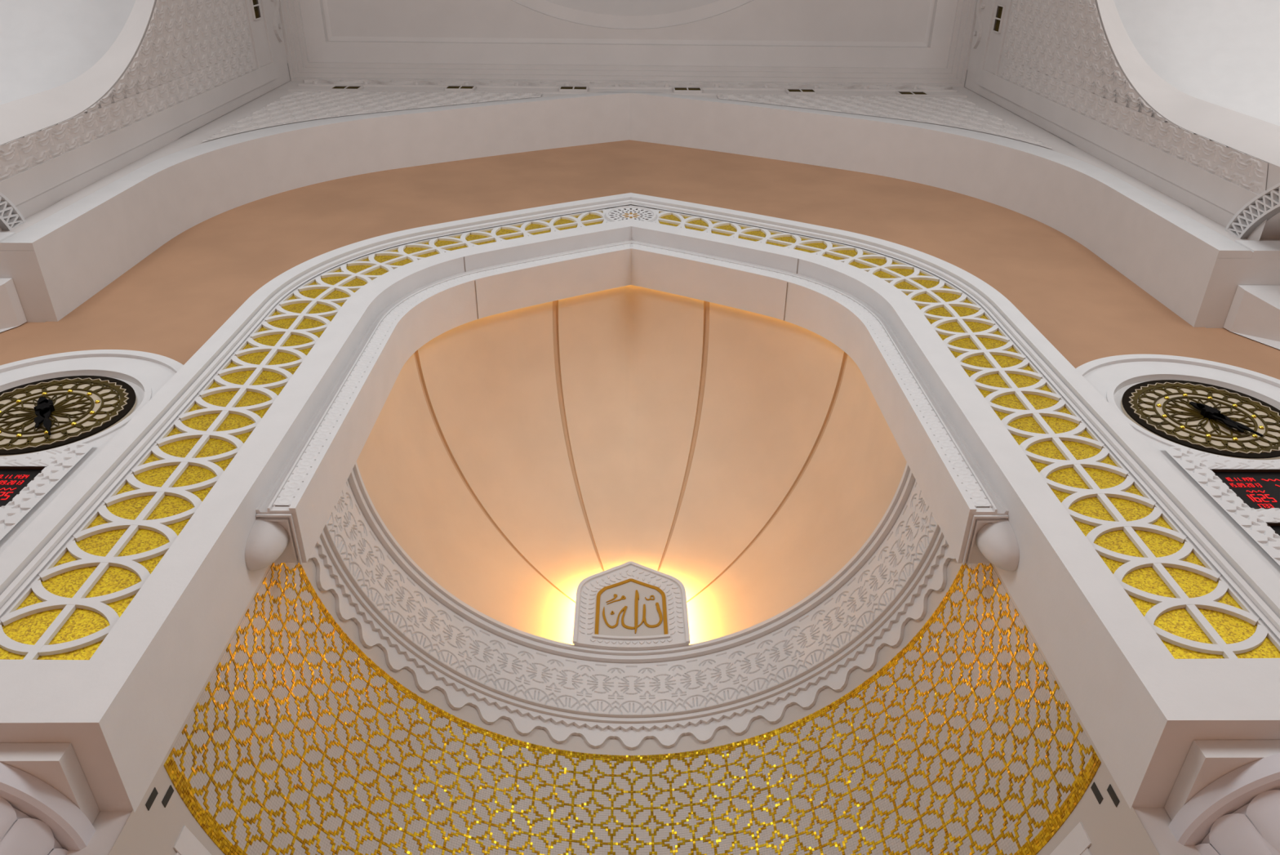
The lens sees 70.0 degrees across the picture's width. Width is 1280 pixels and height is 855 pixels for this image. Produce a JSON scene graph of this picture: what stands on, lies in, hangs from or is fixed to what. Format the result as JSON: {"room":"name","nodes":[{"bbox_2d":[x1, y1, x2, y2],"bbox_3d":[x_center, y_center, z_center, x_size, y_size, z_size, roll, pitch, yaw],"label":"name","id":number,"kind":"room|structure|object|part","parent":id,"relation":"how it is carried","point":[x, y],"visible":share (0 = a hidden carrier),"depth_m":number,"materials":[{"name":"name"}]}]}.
{"room":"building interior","nodes":[
{"label":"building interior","id":0,"kind":"room"},
{"bbox_2d":[0,0,135,105],"bbox_3d":[-14.080,-10.030,7.896,10.400,23.195,18.000,0,-60,-1],"label":"wall","id":1,"kind":"structure","parent":0,"point":[45,45],"depth_m":17.40,"materials":[{"name":"white paint"}]},
{"bbox_2d":[0,0,290,231],"bbox_3d":[-8.576,-12.833,12.939,0.712,12.440,16.960,0,-60,-1],"label":"wall","id":2,"kind":"structure","parent":0,"point":[175,68],"depth_m":15.44,"materials":[{"name":"paint"}]},
{"bbox_2d":[0,191,26,230],"bbox_3d":[-8.560,-2.529,10.686,0.736,2.888,1.240,0,-60,-1],"label":"band","id":3,"kind":"object","parent":2,"relation":"attached to","point":[11,217],"visible":0.91,"depth_m":11.91,"materials":[{"name":"white paint"}]},
{"bbox_2d":[249,0,262,20],"bbox_3d":[-8.391,-9.197,19.914,0.052,0.404,0.564,0,-60,-1],"label":"air vent","id":4,"kind":"object","parent":2,"relation":"in","point":[255,4],"visible":1,"depth_m":19.90,"materials":[{"name":"brown"}]},
{"bbox_2d":[254,0,260,17],"bbox_3d":[-8.395,-9.197,19.914,0.036,0.340,0.500,0,-60,-1],"label":"grille","id":5,"kind":"object","parent":4,"relation":"attached to","point":[257,9],"depth_m":19.99,"materials":[{"name":"brown"}]},
{"bbox_3d":[-8.325,-15.069,16.590,0.040,0.992,16.000,0,-60,-1],"label":"rail","id":6,"kind":"part","parent":2,"relation":"part of","materials":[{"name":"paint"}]},
{"bbox_2d":[15,78,1235,241],"bbox_3d":[-0.181,-5.435,17.042,16.400,12.840,0.064,0,-60,-1],"label":"wall","id":7,"kind":"structure","parent":0,"point":[292,102],"depth_m":19.92,"materials":[{"name":"paint"}]},
{"bbox_2d":[329,85,363,89],"bbox_3d":[-6.789,-7.845,21.145,0.664,0.464,0.052,0,-60,-1],"label":"air vent","id":8,"kind":"object","parent":7,"relation":"in","point":[335,87],"visible":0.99,"depth_m":21.11,"materials":[{"name":"brown"}]},
{"bbox_2d":[444,85,475,90],"bbox_3d":[-4.191,-7.916,21.326,0.664,0.464,0.052,0,-60,-1],"label":"air vent","id":9,"kind":"object","parent":7,"relation":"in","point":[448,87],"visible":0.94,"depth_m":21.24,"materials":[{"name":"brown"}]},
{"bbox_2d":[559,85,587,92],"bbox_3d":[-1.556,-7.938,21.421,0.664,0.464,0.052,0,-60,-1],"label":"air vent","id":10,"kind":"object","parent":7,"relation":"in","point":[562,88],"visible":0.98,"depth_m":21.34,"materials":[{"name":"brown"}]},
{"bbox_3d":[-0.243,-7.860,21.325,15.600,0.804,0.040,0,-60,-1],"label":"rail","id":11,"kind":"part","parent":7,"relation":"part of","materials":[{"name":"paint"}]},
{"bbox_2d":[0,89,1279,328],"bbox_3d":[-0.178,-4.591,16.688,22.400,11.389,1.132,0,-60,-1],"label":"arch","id":12,"kind":"object","parent":7,"relation":"attached to","point":[56,264],"visible":1,"depth_m":16.53,"materials":[{"name":"white paint"}]},
{"bbox_2d":[672,87,702,93],"bbox_3d":[1.115,-7.929,21.464,0.664,0.464,0.052,0,-60,-1],"label":"air vent","id":13,"kind":"object","parent":7,"relation":"in","point":[676,90],"visible":1,"depth_m":21.31,"materials":[{"name":"brown"}]},
{"bbox_2d":[785,88,816,93],"bbox_3d":[3.776,-7.881,21.438,0.664,0.464,0.052,0,-60,-1],"label":"air vent","id":14,"kind":"object","parent":7,"relation":"in","point":[788,91],"visible":0.93,"depth_m":21.35,"materials":[{"name":"brown"}]},
{"bbox_2d":[895,91,928,95],"bbox_3d":[6.350,-7.774,21.306,0.664,0.464,0.052,0,-60,-1],"label":"air vent","id":15,"kind":"object","parent":7,"relation":"in","point":[905,93],"visible":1,"depth_m":21.27,"materials":[{"name":"brown"}]},
{"bbox_2d":[279,0,977,87],"bbox_3d":[-0.203,-16.721,20.559,16.400,5.320,16.200,0,-60,-1],"label":"ceiling","id":16,"kind":"structure","parent":0,"point":[846,42],"depth_m":22.34,"materials":[{"name":"paint"}]},
{"bbox_3d":[-0.208,-16.909,20.889,14.560,4.560,14.360,0,-60,-1],"label":"dome panel","id":17,"kind":"part","parent":16,"relation":"part of","materials":[{"name":"paint"}]},
{"bbox_2d":[0,140,1274,377],"bbox_3d":[-0.134,-2.240,13.539,15.200,18.413,0.001,0,-60,-1],"label":"wall","id":18,"kind":"structure","parent":0,"point":[172,301],"depth_m":15.35,"materials":[{"name":"beige paint"}]},
{"bbox_2d":[0,349,183,554],"bbox_3d":[-5.608,1.027,7.086,2.640,6.520,0.588,0,-60,-1],"label":"panel","id":19,"kind":"object","parent":18,"relation":"attached to","point":[146,372],"visible":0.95,"depth_m":8.93,"materials":[{"name":"white paint"}]},
{"bbox_2d":[0,466,46,506],"bbox_3d":[-5.613,0.494,7.483,1.180,0.592,0.050,0,-60,-1],"label":"display board","id":20,"kind":"object","parent":19,"relation":"attached to","point":[13,479],"visible":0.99,"depth_m":7.61,"materials":[{"name":"black plastic"}]},
{"bbox_2d":[0,375,137,456],"bbox_3d":[-5.630,-0.157,8.645,1.536,1.536,0.112,0,-60,-1],"label":"wall clock","id":21,"kind":"object","parent":19,"relation":"attached to","point":[47,414],"visible":1,"depth_m":8.66,"materials":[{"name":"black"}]},
{"bbox_2d":[1075,354,1279,577],"bbox_3d":[5.526,1.062,7.267,2.640,6.520,0.588,0,-60,-1],"label":"panel","id":22,"kind":"object","parent":18,"relation":"attached to","point":[1111,376],"visible":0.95,"depth_m":8.43,"materials":[{"name":"white paint"}]},
{"bbox_2d":[1120,379,1279,459],"bbox_3d":[5.505,-0.122,8.825,1.536,1.536,0.112,0,-60,-1],"label":"wall clock","id":23,"kind":"object","parent":22,"relation":"attached to","point":[1208,418],"visible":0.99,"depth_m":8.80,"materials":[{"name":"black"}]},
{"bbox_2d":[1209,468,1279,508],"bbox_3d":[5.521,0.529,7.663,1.180,0.592,0.050,0,-60,-1],"label":"display board","id":24,"kind":"object","parent":22,"relation":"attached to","point":[1258,488],"visible":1,"depth_m":7.73,"materials":[{"name":"black plastic"}]},
{"bbox_2d":[1266,522,1279,535],"bbox_3d":[5.532,0.920,6.976,1.180,0.594,0.050,0,-60,-1],"label":"display board","id":25,"kind":"object","parent":22,"relation":"attached to","point":[1275,526],"visible":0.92,"depth_m":7.20,"materials":[{"name":"black plastic"}]},
{"bbox_2d":[0,322,1279,854],"bbox_3d":[-0.054,1.050,7.963,25.600,16.000,0.200,0,-60,-1],"label":"wall","id":26,"kind":"structure","parent":0,"point":[1266,357],"depth_m":5.50,"materials":[{"name":"beige paint"}]},
{"bbox_2d":[0,278,26,332],"bbox_3d":[-9.255,-1.171,10.866,2.640,1.876,0.592,0,-60,-1],"label":"corbel","id":27,"kind":"object","parent":26,"relation":"attached to","point":[12,315],"visible":1,"depth_m":11.58,"materials":[{"name":"white paint"}]},
{"bbox_2d":[309,461,955,749],"bbox_3d":[-0.078,1.798,9.329,6.050,1.220,2.902,0,-60,-1],"label":"crown molding","id":28,"kind":"structure","parent":26,"relation":"attached to","point":[488,664],"depth_m":9.59,"materials":[{"name":"white paint"}]},
{"bbox_2d":[573,560,689,649],"bbox_3d":[-0.108,2.119,11.083,1.332,1.560,0.191,0,-60,-1],"label":"plaque","id":29,"kind":"object","parent":28,"relation":"on","point":[630,605],"visible":1,"depth_m":10.91,"materials":[{"name":"white paint"}]},
{"bbox_3d":[-0.100,2.416,10.526,0.896,0.036,0.073,0,-60,-1],"label":"sill","id":30,"kind":"part","parent":29,"relation":"part of","materials":[{"name":"white paint"}]},
{"bbox_3d":[-0.106,2.161,11.004,0.804,1.028,0.044,0,-60,-1],"label":"panel","id":31,"kind":"part","parent":29,"relation":"part of","materials":[{"name":"grey"}]},
{"bbox_2d":[356,284,906,644],"bbox_3d":[-0.115,0.306,11.908,5.646,4.736,2.842,0,-60,-1],"label":"vault","id":32,"kind":"object","parent":28,"relation":"on","point":[518,457],"visible":0.77,"depth_m":12.09,"materials":[{"name":"paint"}]},
{"bbox_2d":[108,558,1159,854],"bbox_3d":[-0.023,3.988,5.492,6.050,8.800,2.891,0,-60,-1],"label":"wall niche","id":33,"kind":"object","parent":26,"relation":"in","point":[1091,828],"visible":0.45,"depth_m":6.71,"materials":[{"name":"white paint"}]},
{"bbox_2d":[145,786,158,810],"bbox_3d":[-3.036,2.308,5.680,0.004,0.128,0.056,-4,-60,1],"label":"wall slot","id":34,"kind":"object","parent":33,"relation":"attached to","point":[154,793],"visible":1,"depth_m":5.67,"materials":[{"name":"grey"}]},
{"bbox_2d":[161,784,173,807],"bbox_3d":[-3.025,2.361,5.853,0.004,0.128,0.056,-6,-60,3],"label":"wall slot","id":35,"kind":"object","parent":33,"relation":"attached to","point":[170,791],"visible":1,"depth_m":5.85,"materials":[{"name":"grey"}]},
{"bbox_2d":[164,562,1101,854],"bbox_3d":[-0.054,2.781,7.670,6.045,2.492,2.834,0,-60,-1],"label":"lattice","id":36,"kind":"object","parent":33,"relation":"attached to","point":[291,677],"visible":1,"depth_m":7.95,"materials":[{"name":"metal"}]},
{"bbox_2d":[1090,781,1102,804],"bbox_3d":[2.976,2.380,5.951,0.004,0.128,0.056,6,-61,-4],"label":"wall slot","id":37,"kind":"object","parent":33,"relation":"attached to","point":[1096,792],"visible":1,"depth_m":5.95,"materials":[{"name":"grey"}]},
{"bbox_2d":[1106,783,1119,806],"bbox_3d":[2.993,2.327,5.778,0.004,0.128,0.056,4,-60,-3],"label":"wall slot","id":38,"kind":"object","parent":33,"relation":"attached to","point":[1110,790],"visible":1,"depth_m":5.77,"materials":[{"name":"grey"}]},
{"bbox_2d":[1223,284,1279,349],"bbox_3d":[9.062,-1.115,11.164,2.640,1.876,0.592,0,-60,-1],"label":"corbel","id":39,"kind":"object","parent":26,"relation":"attached to","point":[1254,313],"visible":1,"depth_m":11.71,"materials":[{"name":"white paint"}]},
{"bbox_2d":[0,81,1279,240],"bbox_3d":[-0.184,-5.451,17.263,21.600,12.440,0.112,0,-60,-1],"label":"trim","id":40,"kind":"structure","parent":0,"point":[33,217],"depth_m":12.47,"materials":[{"name":"paint"}]},
{"bbox_2d":[964,0,1279,240],"bbox_3d":[8.389,-12.780,13.214,0.712,12.440,16.960,0,-60,-1],"label":"wall","id":41,"kind":"structure","parent":0,"point":[1072,69],"depth_m":15.64,"materials":[{"name":"paint"}]},
{"bbox_3d":[8.033,-15.018,16.856,0.040,0.992,16.000,0,-60,-1],"label":"rail","id":42,"kind":"part","parent":41,"relation":"part of","materials":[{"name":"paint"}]},
{"bbox_2d":[992,4,1005,33],"bbox_3d":[7.954,-9.049,20.235,0.052,0.404,0.564,0,-60,-1],"label":"air vent","id":43,"kind":"object","parent":41,"relation":"in","point":[1000,11],"visible":1,"depth_m":20.19,"materials":[{"name":"brown"}]},
{"bbox_2d":[993,5,1000,31],"bbox_3d":[7.958,-9.049,20.235,0.036,0.340,0.500,0,-60,-1],"label":"grille","id":44,"kind":"object","parent":43,"relation":"attached to","point":[997,24],"depth_m":20.26,"materials":[{"name":"brown"}]},
{"bbox_2d":[1224,182,1279,239],"bbox_3d":[8.382,-2.476,10.961,0.736,2.888,1.240,0,-60,-1],"label":"band","id":45,"kind":"object","parent":41,"relation":"attached to","point":[1267,206],"visible":0.98,"depth_m":11.95,"materials":[{"name":"white paint"}]},
{"bbox_2d":[1113,0,1279,125],"bbox_3d":[14.036,-9.943,8.352,10.400,23.195,18.000,0,-60,-1],"label":"wall","id":46,"kind":"structure","parent":0,"point":[1223,53],"depth_m":17.71,"materials":[{"name":"white paint"}]},
{"bbox_3d":[0.143,-2.635,-3.454,56.000,0.200,32.000,0,-60,-1],"label":"floor","id":47,"kind":"structure","parent":0,"visible":0},
{"bbox_2d":[0,742,99,854],"bbox_3d":[-3.977,3.648,3.208,1.616,5.266,1.472,0,-60,-1],"label":"column","id":48,"kind":"structure","parent":47,"relation":"on","point":[48,805],"depth_m":5.13,"materials":[{"name":"white paint"}]},
{"bbox_2d":[0,192,1279,811],"bbox_3d":[-0.084,-0.725,10.159,8.984,11.038,0.792,0,-60,-1],"label":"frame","id":49,"kind":"object","parent":48,"relation":"on","point":[1157,623],"visible":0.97,"depth_m":7.09,"materials":[{"name":"white paint"}]},
{"bbox_3d":[-0.359,-3.196,13.926,0.443,1.263,0.024,0,-60,-1],"label":"crown plate","id":50,"kind":"part","parent":49,"relation":"part of","materials":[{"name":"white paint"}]},
{"bbox_2d":[244,240,1019,571],"bbox_3d":[-0.085,-0.800,10.235,6.046,7.205,0.736,0,-60,-1],"label":"arch","id":51,"kind":"object","parent":49,"relation":"attached to","point":[295,510],"visible":1,"depth_m":9.95,"materials":[{"name":"white paint"}]},
{"bbox_3d":[0.084,-3.195,13.933,0.443,1.263,0.024,0,-60,-1],"label":"crown plate","id":52,"kind":"part","parent":49,"relation":"part of","materials":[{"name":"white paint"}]},
{"bbox_2d":[1164,739,1279,854],"bbox_3d":[4.006,3.673,3.338,1.616,5.266,1.472,0,-60,-1],"label":"column","id":53,"kind":"structure","parent":47,"relation":"on","point":[1224,798],"depth_m":5.22,"materials":[{"name":"white paint"}]}
]}

